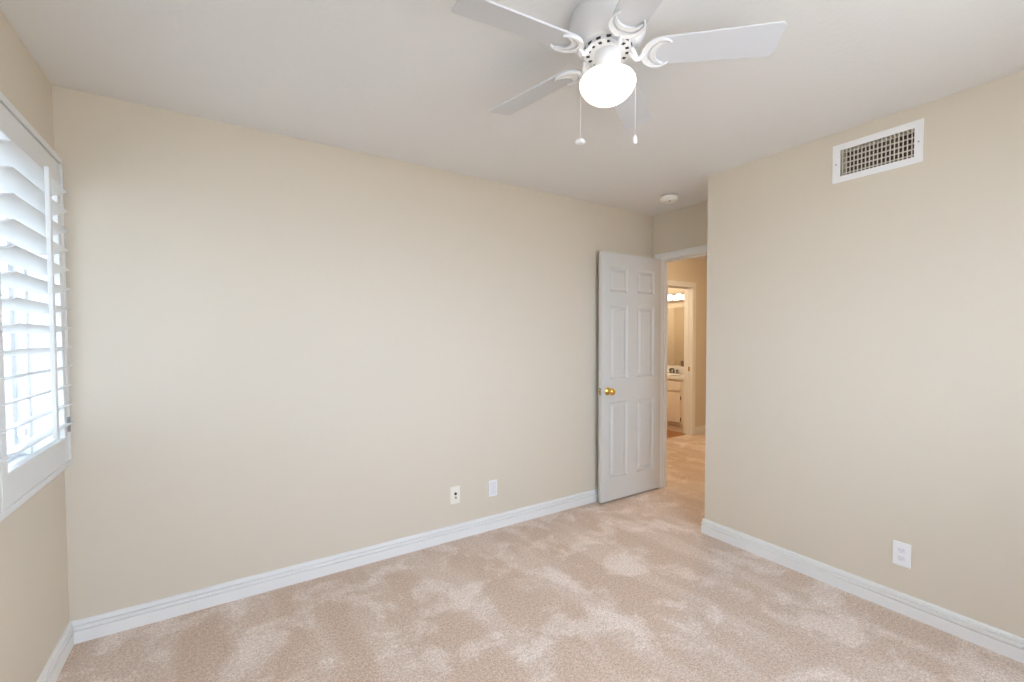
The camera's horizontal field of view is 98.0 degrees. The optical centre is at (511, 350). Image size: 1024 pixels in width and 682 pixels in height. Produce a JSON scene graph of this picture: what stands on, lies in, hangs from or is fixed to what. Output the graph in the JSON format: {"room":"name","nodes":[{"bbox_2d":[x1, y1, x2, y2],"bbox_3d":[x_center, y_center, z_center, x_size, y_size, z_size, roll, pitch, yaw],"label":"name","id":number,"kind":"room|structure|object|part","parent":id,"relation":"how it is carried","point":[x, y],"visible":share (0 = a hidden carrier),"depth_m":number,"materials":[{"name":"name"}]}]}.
{"room":"empty bedroom","nodes":[
{"label":"empty bedroom","id":0,"kind":"room"},
{"bbox_2d":[0,10,68,681],"bbox_3d":[-1.171,0.119,0.571,0.150,2.440,3.404,-1,2,-33],"label":"wall","id":1,"kind":"structure","parent":0,"point":[34,596],"depth_m":1.62,"materials":[{"name":"beige paint"}]},
{"bbox_2d":[0,139,54,466],"bbox_3d":[-1.636,-0.142,1.286,0.144,1.233,1.310,-1,2,-33],"label":"window","id":2,"kind":"structure","parent":1,"relation":"in","point":[17,388],"depth_m":1.81,"materials":[{"name":"white glass"}]},
{"bbox_3d":[-1.839,-0.148,1.511,0.026,1.161,0.640,-1,2,-33],"label":"sash","id":3,"kind":"part","parent":2,"relation":"part of","materials":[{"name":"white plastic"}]},
{"bbox_3d":[-1.667,-0.142,1.266,0.070,1.233,1.310,-1,2,-33],"label":"frame","id":4,"kind":"part","parent":2,"relation":"part of","materials":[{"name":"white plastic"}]},
{"bbox_2d":[0,91,73,521],"bbox_3d":[-1.568,-0.148,1.342,0.145,1.321,1.382,-1,2,-30],"label":"plantation shutter","id":5,"kind":"object","parent":2,"relation":"attached to","point":[31,172],"visible":1,"depth_m":1.59,"materials":[{"name":"white paint"}]},
{"bbox_3d":[-1.382,-0.136,1.054,0.027,1.262,0.639,-1,2,-33],"label":"panel","id":6,"kind":"part","parent":5,"relation":"part of","materials":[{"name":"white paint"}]},
{"bbox_3d":[-1.705,-0.173,1.649,0.014,1.004,0.025,-1,2,-33],"label":"tilt rod","id":7,"kind":"part","parent":5,"relation":"part of","materials":[{"name":"white paint"}]},
{"bbox_2d":[37,622,73,681],"bbox_3d":[-1.098,1.287,0.650,0.016,0.100,3.164,-1,2,-33],"label":"baseboard","id":8,"kind":"structure","parent":1,"relation":"attached to","point":[53,667],"depth_m":1.81,"materials":[{"name":"white paint"}]},
{"bbox_2d":[52,85,652,621],"bbox_3d":[-0.380,0.044,3.034,3.852,2.440,0.120,-1,2,-33],"label":"wall","id":9,"kind":"structure","parent":0,"point":[286,351],"depth_m":2.44,"materials":[{"name":"beige paint"}]},
{"bbox_2d":[70,488,597,643],"bbox_3d":[-0.340,1.216,3.011,3.852,0.100,0.016,-1,2,-33],"label":"baseboard","id":10,"kind":"structure","parent":9,"relation":"attached to","point":[104,624],"depth_m":2.46,"materials":[{"name":"white paint"}]},
{"bbox_2d":[450,485,459,504],"bbox_3d":[-0.379,0.966,2.981,0.072,0.117,0.013,-1,2,-33],"label":"cable plate","id":11,"kind":"object","parent":9,"relation":"attached to","point":[454,491],"visible":1,"depth_m":2.98,"materials":[{"name":"white plastic"}]},
{"bbox_2d":[489,479,496,496],"bbox_3d":[-0.135,0.969,3.142,0.070,0.114,0.008,-1,2,-33],"label":"plate","id":12,"kind":"object","parent":9,"relation":"attached to","point":[492,483],"visible":1,"depth_m":3.14,"materials":[{"name":"white plastic"}]},
{"bbox_2d":[0,0,1023,259],"bbox_3d":[0.951,-1.250,3.694,7.152,0.100,6.410,-1,2,-33],"label":"ceiling","id":13,"kind":"structure","parent":0,"point":[418,82],"depth_m":1.83,"materials":[{"name":"white paint"}]},
{"bbox_2d":[451,0,786,144],"bbox_3d":[0.296,-0.924,1.507,1.033,0.419,1.050,-1,2,-33],"label":"ceiling fan","id":14,"kind":"object","parent":13,"relation":"hanging from","point":[603,34],"visible":1,"depth_m":1.44,"materials":[{"name":"white wood"}]},
{"bbox_3d":[0.032,-0.995,1.359,0.424,0.033,0.123,-1,2,-27],"label":"blade","id":15,"kind":"part","parent":14,"relation":"part of","materials":[{"name":"grey wood"}]},
{"bbox_3d":[0.092,-1.006,1.740,0.424,0.033,0.123,1,2,45],"label":"blade","id":16,"kind":"part","parent":14,"relation":"part of","materials":[{"name":"grey wood"}]},
{"bbox_3d":[0.242,-0.744,1.579,0.037,0.021,0.037,-1,2,-33],"label":"pull knob","id":17,"kind":"part","parent":14,"relation":"part of","materials":[{"name":"white plastic"}]},
{"bbox_3d":[0.324,-0.893,1.512,0.189,0.096,0.189,-1,2,-33],"label":"globe","id":18,"kind":"part","parent":14,"relation":"part of","materials":[{"name":"white glass"}]},
{"bbox_3d":[0.473,-1.009,1.801,0.123,0.033,0.424,1,2,27],"label":"blade","id":19,"kind":"part","parent":14,"relation":"part of","materials":[{"name":"grey wood"}]},
{"bbox_3d":[0.426,-0.732,1.541,0.016,0.032,0.016,-1,2,-33],"label":"pull knob","id":20,"kind":"part","parent":14,"relation":"part of","materials":[{"name":"white plastic"}]},
{"bbox_3d":[0.376,-0.991,1.185,0.123,0.033,0.424,0,2,-9],"label":"blade","id":21,"kind":"part","parent":14,"relation":"part of","materials":[{"name":"grey wood"}]},
{"bbox_3d":[0.648,-0.999,1.457,0.424,0.033,0.123,0,2,9],"label":"blade","id":22,"kind":"part","parent":14,"relation":"part of","materials":[{"name":"grey wood"}]},
{"bbox_2d":[660,193,677,203],"bbox_3d":[1.208,-1.167,3.421,0.134,0.050,0.134,-1,2,-33],"label":"smoke detector","id":23,"kind":"object","parent":13,"relation":"attached to","point":[668,198],"visible":1,"depth_m":3.38,"materials":[{"name":"beige plastic"}]},
{"bbox_3d":[1.208,-1.186,3.420,0.126,0.012,0.126,-1,2,-33],"label":"plate","id":24,"kind":"part","parent":23,"relation":"part of","materials":[{"name":"beige plastic"}]},
{"bbox_2d":[56,430,1023,681],"bbox_3d":[0.959,1.290,3.768,7.152,0.100,6.410,-1,2,-33],"label":"floor","id":25,"kind":"structure","parent":0,"point":[631,588],"depth_m":2.11,"materials":[{"name":"carpet"}]},
{"bbox_2d":[667,378,683,432],"bbox_3d":[2.288,0.765,6.927,0.534,0.757,1.279,-1,2,-33],"label":"vanity cabinet","id":26,"kind":"object","parent":25,"relation":"on","point":[675,387],"visible":0.29,"depth_m":6.37,"materials":[{"name":"beige paint"}]},
{"bbox_3d":[2.264,0.811,6.475,0.002,0.320,0.315,-1,2,-33],"label":"raised panel","id":27,"kind":"part","parent":26,"relation":"part of","materials":[{"name":"beige paint"}]},
{"bbox_3d":[2.271,0.506,6.471,0.018,0.130,0.415,-1,2,-33],"label":"drawer","id":28,"kind":"part","parent":26,"relation":"part of","materials":[{"name":"beige paint"}]},
{"bbox_3d":[2.272,0.811,6.480,0.018,0.420,0.415,-1,2,-33],"label":"door","id":29,"kind":"part","parent":26,"relation":"part of","materials":[{"name":"beige paint"}]},
{"bbox_2d":[667,365,683,379],"bbox_3d":[2.280,0.348,6.917,0.542,0.220,1.289,-1,2,-33],"label":"countertop","id":30,"kind":"structure","parent":26,"relation":"on","point":[673,372],"depth_m":6.83,"materials":[{"name":"white stone"}]},
{"bbox_2d":[668,368,678,373],"bbox_3d":[2.465,0.304,6.862,0.141,0.087,0.170,-1,2,-33],"label":"faucet","id":31,"kind":"object","parent":30,"relation":"on","point":[671,370],"depth_m":6.88,"materials":[{"name":"silver metal"}]},
{"bbox_2d":[668,288,683,365],"bbox_3d":[2.425,-0.088,7.290,0.120,2.440,1.780,-1,2,-33],"label":"wall","id":32,"kind":"structure","parent":0,"point":[676,304],"depth_m":6.96,"materials":[{"name":"beige paint"}]},
{"bbox_2d":[667,307,683,365],"bbox_3d":[2.499,-0.227,7.054,0.006,0.900,1.250,-1,2,-33],"label":"bathroom mirror","id":33,"kind":"object","parent":32,"relation":"attached to","point":[675,339],"visible":0.29,"depth_m":6.96,"materials":[{"name":"beige mirror"}]},
{"bbox_2d":[667,365,683,373],"bbox_3d":[2.485,0.288,7.048,0.054,0.108,1.289,-1,2,-33],"label":"backsplash","id":34,"kind":"structure","parent":32,"relation":"attached to","point":[681,368],"depth_m":6.88,"materials":[{"name":"white stone"}]},
{"bbox_2d":[668,293,683,301],"bbox_3d":[2.509,-0.827,6.872,0.164,0.116,0.700,-1,2,-33],"label":"vanity light","id":35,"kind":"object","parent":32,"relation":"attached to","point":[680,296],"visible":0.48,"depth_m":6.86,"materials":[{"name":"white glass"}]},
{"bbox_3d":[2.459,-0.828,6.910,0.122,0.100,0.100,-1,2,-33],"label":"bulb","id":36,"kind":"part","parent":35,"relation":"part of","materials":[{"name":"white glass"}]},
{"bbox_3d":[2.548,-0.824,6.772,0.122,0.100,0.100,-1,2,-33],"label":"bulb","id":37,"kind":"part","parent":35,"relation":"part of","materials":[{"name":"white glass"}]},
{"bbox_2d":[653,201,707,257],"bbox_3d":[1.411,0.014,3.888,0.085,2.440,2.600,-1,2,-33],"label":"wall","id":38,"kind":"structure","parent":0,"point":[685,227],"depth_m":3.75,"materials":[{"name":"beige paint"}]},
{"bbox_2d":[655,245,706,487],"bbox_3d":[1.537,0.195,3.682,0.104,2.089,0.814,-1,2,-33],"label":"door frame","id":39,"kind":"structure","parent":38,"relation":"attached to","point":[699,251],"depth_m":3.96,"materials":[{"name":"white paint"}]},
{"bbox_2d":[598,251,660,502],"bbox_3d":[1.012,0.212,3.759,0.727,2.026,0.150,-1,2,-33],"label":"door","id":40,"kind":"structure","parent":39,"relation":"attached to","point":[629,285],"depth_m":3.74,"materials":[{"name":"white paint"}]},
{"bbox_3d":[0.794,0.327,3.575,0.066,0.066,0.071,-1,2,-33],"label":"knob","id":41,"kind":"part","parent":40,"relation":"part of","materials":[{"name":"gold metal"}]},
{"bbox_2d":[668,258,706,426],"bbox_3d":[1.997,-0.046,5.884,3.065,2.440,0.120,-1,2,-33],"label":"wall","id":42,"kind":"structure","parent":0,"point":[694,270],"depth_m":6.21,"materials":[{"name":"beige paint"}]},
{"bbox_2d":[668,280,695,434],"bbox_3d":[2.125,0.121,5.960,0.900,2.102,0.139,-1,2,-33],"label":"door frame","id":43,"kind":"structure","parent":42,"relation":"attached to","point":[689,288],"depth_m":6.14,"materials":[{"name":"white paint"}]},
{"bbox_2d":[695,425,705,434],"bbox_3d":[2.890,1.107,6.410,0.836,0.100,0.016,-1,2,-33],"label":"baseboard","id":44,"kind":"structure","parent":42,"relation":"attached to","point":[701,429],"depth_m":6.24,"materials":[{"name":"white paint"}]},
{"bbox_2d":[705,70,1023,637],"bbox_3d":[2.003,0.064,2.107,0.120,2.440,2.304,-1,2,-33],"label":"wall","id":45,"kind":"structure","parent":0,"point":[865,335],"depth_m":2.21,"materials":[{"name":"beige paint"}]},
{"bbox_2d":[701,518,1023,663],"bbox_3d":[1.945,1.235,2.110,0.016,0.100,2.320,-1,2,-33],"label":"baseboard","id":46,"kind":"structure","parent":45,"relation":"attached to","point":[1004,643],"depth_m":2.23,"materials":[{"name":"white paint"}]},
{"bbox_2d":[832,118,923,183],"bbox_3d":[1.848,-0.991,2.250,0.074,0.199,0.369,-1,2,-33],"label":"air vent","id":47,"kind":"object","parent":45,"relation":"in","point":[883,155],"visible":1,"depth_m":2.23,"materials":[{"name":"white plastic"}]},
{"bbox_2d":[841,129,913,175],"bbox_3d":[1.829,-0.990,2.236,0.016,0.136,0.302,-1,2,-33],"label":"grille","id":48,"kind":"object","parent":47,"relation":"attached to","point":[881,136],"depth_m":2.22,"materials":[{"name":"white metal"}]},
{"bbox_2d":[892,540,910,568],"bbox_3d":[1.903,0.994,2.174,0.008,0.117,0.071,-1,2,-33],"label":"power outlet","id":49,"kind":"object","parent":45,"relation":"attached to","point":[901,553],"visible":1,"depth_m":2.17,"materials":[{"name":"white plastic"}]},
{"bbox_2d":[897,547,905,553],"bbox_3d":[1.901,0.974,2.171,0.002,0.027,0.033,-1,2,-33],"label":"receptacle","id":50,"kind":"object","parent":49,"relation":"attached to","point":[900,550],"depth_m":2.17,"materials":[{"name":"grey plastic"}]},
{"bbox_2d":[897,555,905,561],"bbox_3d":[1.901,1.013,2.173,0.002,0.027,0.033,-1,2,-33],"label":"receptacle","id":51,"kind":"object","parent":49,"relation":"attached to","point":[900,558],"depth_m":2.17,"materials":[{"name":"grey plastic"}]}
]}

